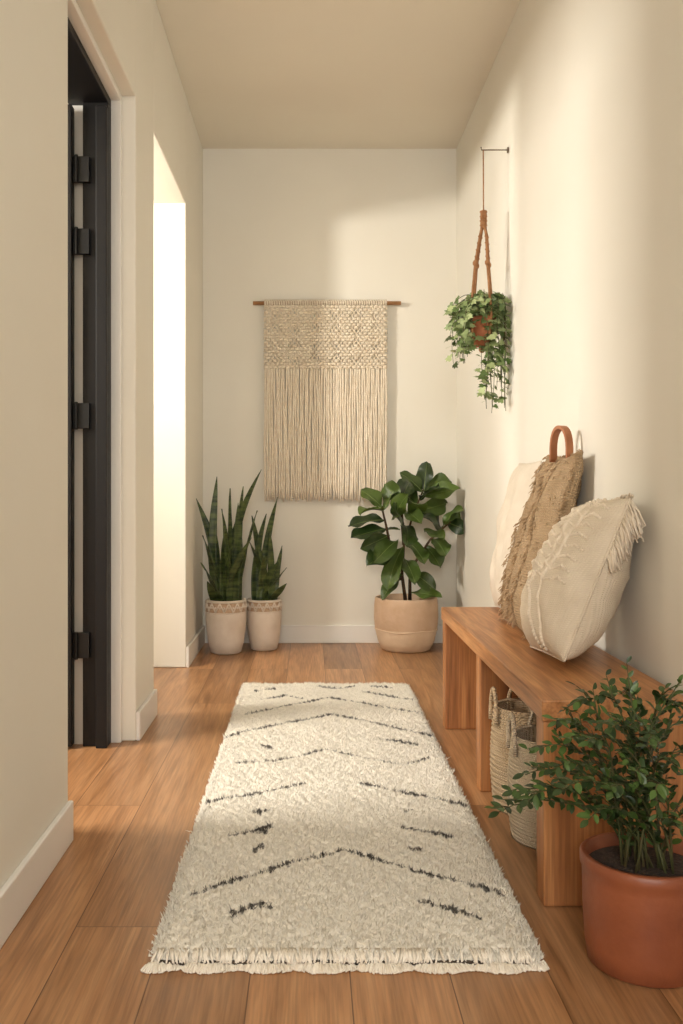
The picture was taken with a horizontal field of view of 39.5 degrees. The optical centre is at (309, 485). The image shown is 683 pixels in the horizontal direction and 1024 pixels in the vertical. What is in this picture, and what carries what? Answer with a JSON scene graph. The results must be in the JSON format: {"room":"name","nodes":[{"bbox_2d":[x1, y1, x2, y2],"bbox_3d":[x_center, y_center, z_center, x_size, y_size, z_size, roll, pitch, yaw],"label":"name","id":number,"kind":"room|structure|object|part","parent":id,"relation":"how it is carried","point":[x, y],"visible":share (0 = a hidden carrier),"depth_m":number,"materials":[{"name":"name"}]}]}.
{"room":"home hallway","nodes":[
{"label":"home hallway","id":0,"kind":"room"},
{"bbox_2d":[0,0,202,888],"bbox_3d":[-0.693,-0.493,1.495,0.215,2.700,7.390,0,0,0],"label":"wall","id":1,"kind":"structure","parent":0,"point":[162,150],"depth_m":2.28,"materials":[{"name":"paint"}]},
{"bbox_2d":[68,18,110,747],"bbox_3d":[-0.732,-0.226,2.745,0.136,2.165,0.890,0,0,0],"label":"door","id":2,"kind":"structure","parent":1,"relation":"in","point":[90,101],"depth_m":3.12,"materials":[{"name":"black paint"}]},
{"bbox_2d":[68,104,73,746],"bbox_3d":[-1.188,-0.197,3.111,0.824,2.092,0.042,0,0,0],"label":"door leaf","id":3,"kind":"structure","parent":2,"relation":"attached to","point":[70,107],"depth_m":3.09,"materials":[{"name":"black paint"}]},
{"bbox_3d":[-0.749,-0.258,3.112,0.054,1.650,0.028,0,0,0],"label":"hinges","id":4,"kind":"part","parent":2,"relation":"part of","materials":[{"name":"black metal"}]},
{"bbox_2d":[68,0,121,742],"bbox_3d":[-0.647,-0.226,2.745,0.035,2.165,0.890,0,0,0],"label":"trim","id":5,"kind":"structure","parent":1,"relation":"attached to","point":[75,16],"depth_m":3.17,"materials":[{"name":"paint"}]},
{"bbox_2d":[0,625,204,948],"bbox_3d":[-0.578,0.808,1.488,0.014,0.098,7.376,0,0,0],"label":"baseboard","id":6,"kind":"structure","parent":1,"relation":"attached to","point":[18,892],"depth_m":2.04,"materials":[{"name":"paint"}]},
{"bbox_2d":[203,149,455,624],"bbox_3d":[0.050,-0.493,5.240,1.700,2.700,0.100,0,0,0],"label":"wall","id":7,"kind":"structure","parent":0,"point":[283,224],"depth_m":5.19,"materials":[{"name":"paint"}]},
{"bbox_2d":[205,625,442,642],"bbox_3d":[0.107,0.808,5.183,1.385,0.098,0.014,0,0,0],"label":"baseboard","id":8,"kind":"structure","parent":7,"relation":"attached to","point":[288,633],"depth_m":5.18,"materials":[{"name":"paint"}]},
{"bbox_2d":[253,299,400,501],"bbox_3d":[0.092,-0.462,5.151,0.803,1.100,0.037,0,0,0],"label":"wall hanging","id":9,"kind":"object","parent":7,"relation":"attached to","point":[357,392],"depth_m":5.14,"materials":[{"name":"beige fabric"}]},
{"bbox_2d":[155,0,520,148],"bbox_3d":[-1.100,-1.893,1.545,4.000,0.100,7.490,0,0,0],"label":"ceiling","id":10,"kind":"structure","parent":0,"point":[254,74],"depth_m":4.19,"materials":[{"name":"paint"}]},
{"bbox_2d":[0,643,682,1023],"bbox_3d":[-1.100,0.882,1.545,4.000,0.050,7.490,0,0,0],"label":"floor","id":11,"kind":"structure","parent":0,"point":[77,954],"depth_m":1.86,"materials":[{"name":"brown wood"}]},
{"bbox_2d":[196,469,261,654],"bbox_3d":[-0.424,0.386,4.850,0.282,0.942,0.299,0,0,42],"label":"snake plant","id":12,"kind":"object","parent":11,"relation":"on","point":[225,607],"visible":1,"depth_m":4.84,"materials":[{"name":"green plant"}]},
{"bbox_2d":[246,497,286,650],"bbox_3d":[-0.229,0.457,4.984,0.219,0.801,0.203,0,0,0],"label":"snake plant","id":13,"kind":"object","parent":11,"relation":"on","point":[264,607],"visible":0.94,"depth_m":4.93,"materials":[{"name":"green plant"}]},
{"bbox_2d":[140,681,549,974],"bbox_3d":[0.068,0.838,2.844,0.754,0.037,2.372,0,0,0],"label":"runner rug","id":14,"kind":"object","parent":11,"relation":"on","point":[334,832],"visible":1,"depth_m":2.13,"materials":[{"name":"fabric"}]},
{"bbox_2d":[348,461,463,652],"bbox_3d":[0.494,0.363,4.960,0.592,0.988,0.386,0,0,0],"label":"fiddle leaf fig","id":15,"kind":"object","parent":11,"relation":"on","point":[404,622],"visible":1,"depth_m":4.90,"materials":[{"name":"green plant"}]},
{"bbox_2d":[489,686,536,814],"bbox_3d":[0.588,0.693,2.540,0.212,0.327,0.212,0,0,0],"label":"basket","id":16,"kind":"object","parent":11,"relation":"on","point":[499,755],"visible":0.3,"depth_m":2.50,"materials":[{"name":"beige wicker"}]},
{"bbox_2d":[506,711,536,849],"bbox_3d":[0.597,0.703,2.320,0.228,0.309,0.228,0,0,0],"label":"woven basket","id":17,"kind":"object","parent":11,"relation":"on","point":[523,826],"visible":0.23,"depth_m":2.28,"materials":[{"name":"beige wicker"}]},
{"bbox_2d":[441,607,682,905],"bbox_3d":[0.625,0.646,2.675,0.306,0.422,1.490,0,0,0],"label":"wooden bench","id":18,"kind":"object","parent":11,"relation":"on","point":[481,652],"visible":0.54,"depth_m":2.14,"materials":[{"name":"brown wood"}]},
{"bbox_2d":[489,461,541,607],"bbox_3d":[0.710,0.175,3.275,0.170,0.518,0.326,0,0,0],"label":"throw pillow","id":19,"kind":"object","parent":18,"relation":"on","point":[518,489],"visible":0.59,"depth_m":3.21,"materials":[{"name":"fabric"}]},
{"bbox_2d":[497,425,583,639],"bbox_3d":[0.686,0.128,2.878,0.218,0.613,0.449,0,0,0],"label":"woven bag","id":20,"kind":"object","parent":18,"relation":"on","point":[556,486],"visible":0.82,"depth_m":2.78,"materials":[{"name":"fabric"}]},
{"bbox_2d":[520,493,645,661],"bbox_3d":[0.663,0.225,2.378,0.264,0.418,0.403,0,0,0],"label":"throw pillow","id":21,"kind":"object","parent":18,"relation":"on","point":[576,582],"visible":1,"depth_m":2.23,"materials":[{"name":"fabric"}]},
{"bbox_2d":[484,656,682,988],"bbox_3d":[0.512,0.582,1.713,0.444,0.550,0.357,0,0,0],"label":"potted shrub","id":22,"kind":"object","parent":11,"relation":"on","point":[632,879],"visible":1,"depth_m":1.65,"materials":[{"name":"green plant"}]},
{"bbox_2d":[456,0,682,694],"bbox_3d":[0.850,-0.493,1.495,0.100,2.700,7.390,0,0,0],"label":"wall","id":23,"kind":"structure","parent":0,"point":[584,205],"depth_m":2.73,"materials":[{"name":"paint"}]},
{"bbox_2d":[443,147,511,412],"bbox_3d":[0.663,-0.830,3.822,0.267,1.066,0.292,0,0,0],"label":"ivy plant","id":24,"kind":"object","parent":23,"relation":"attached to","point":[482,313],"visible":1,"depth_m":3.78,"materials":[{"name":"green plant"}]}
]}

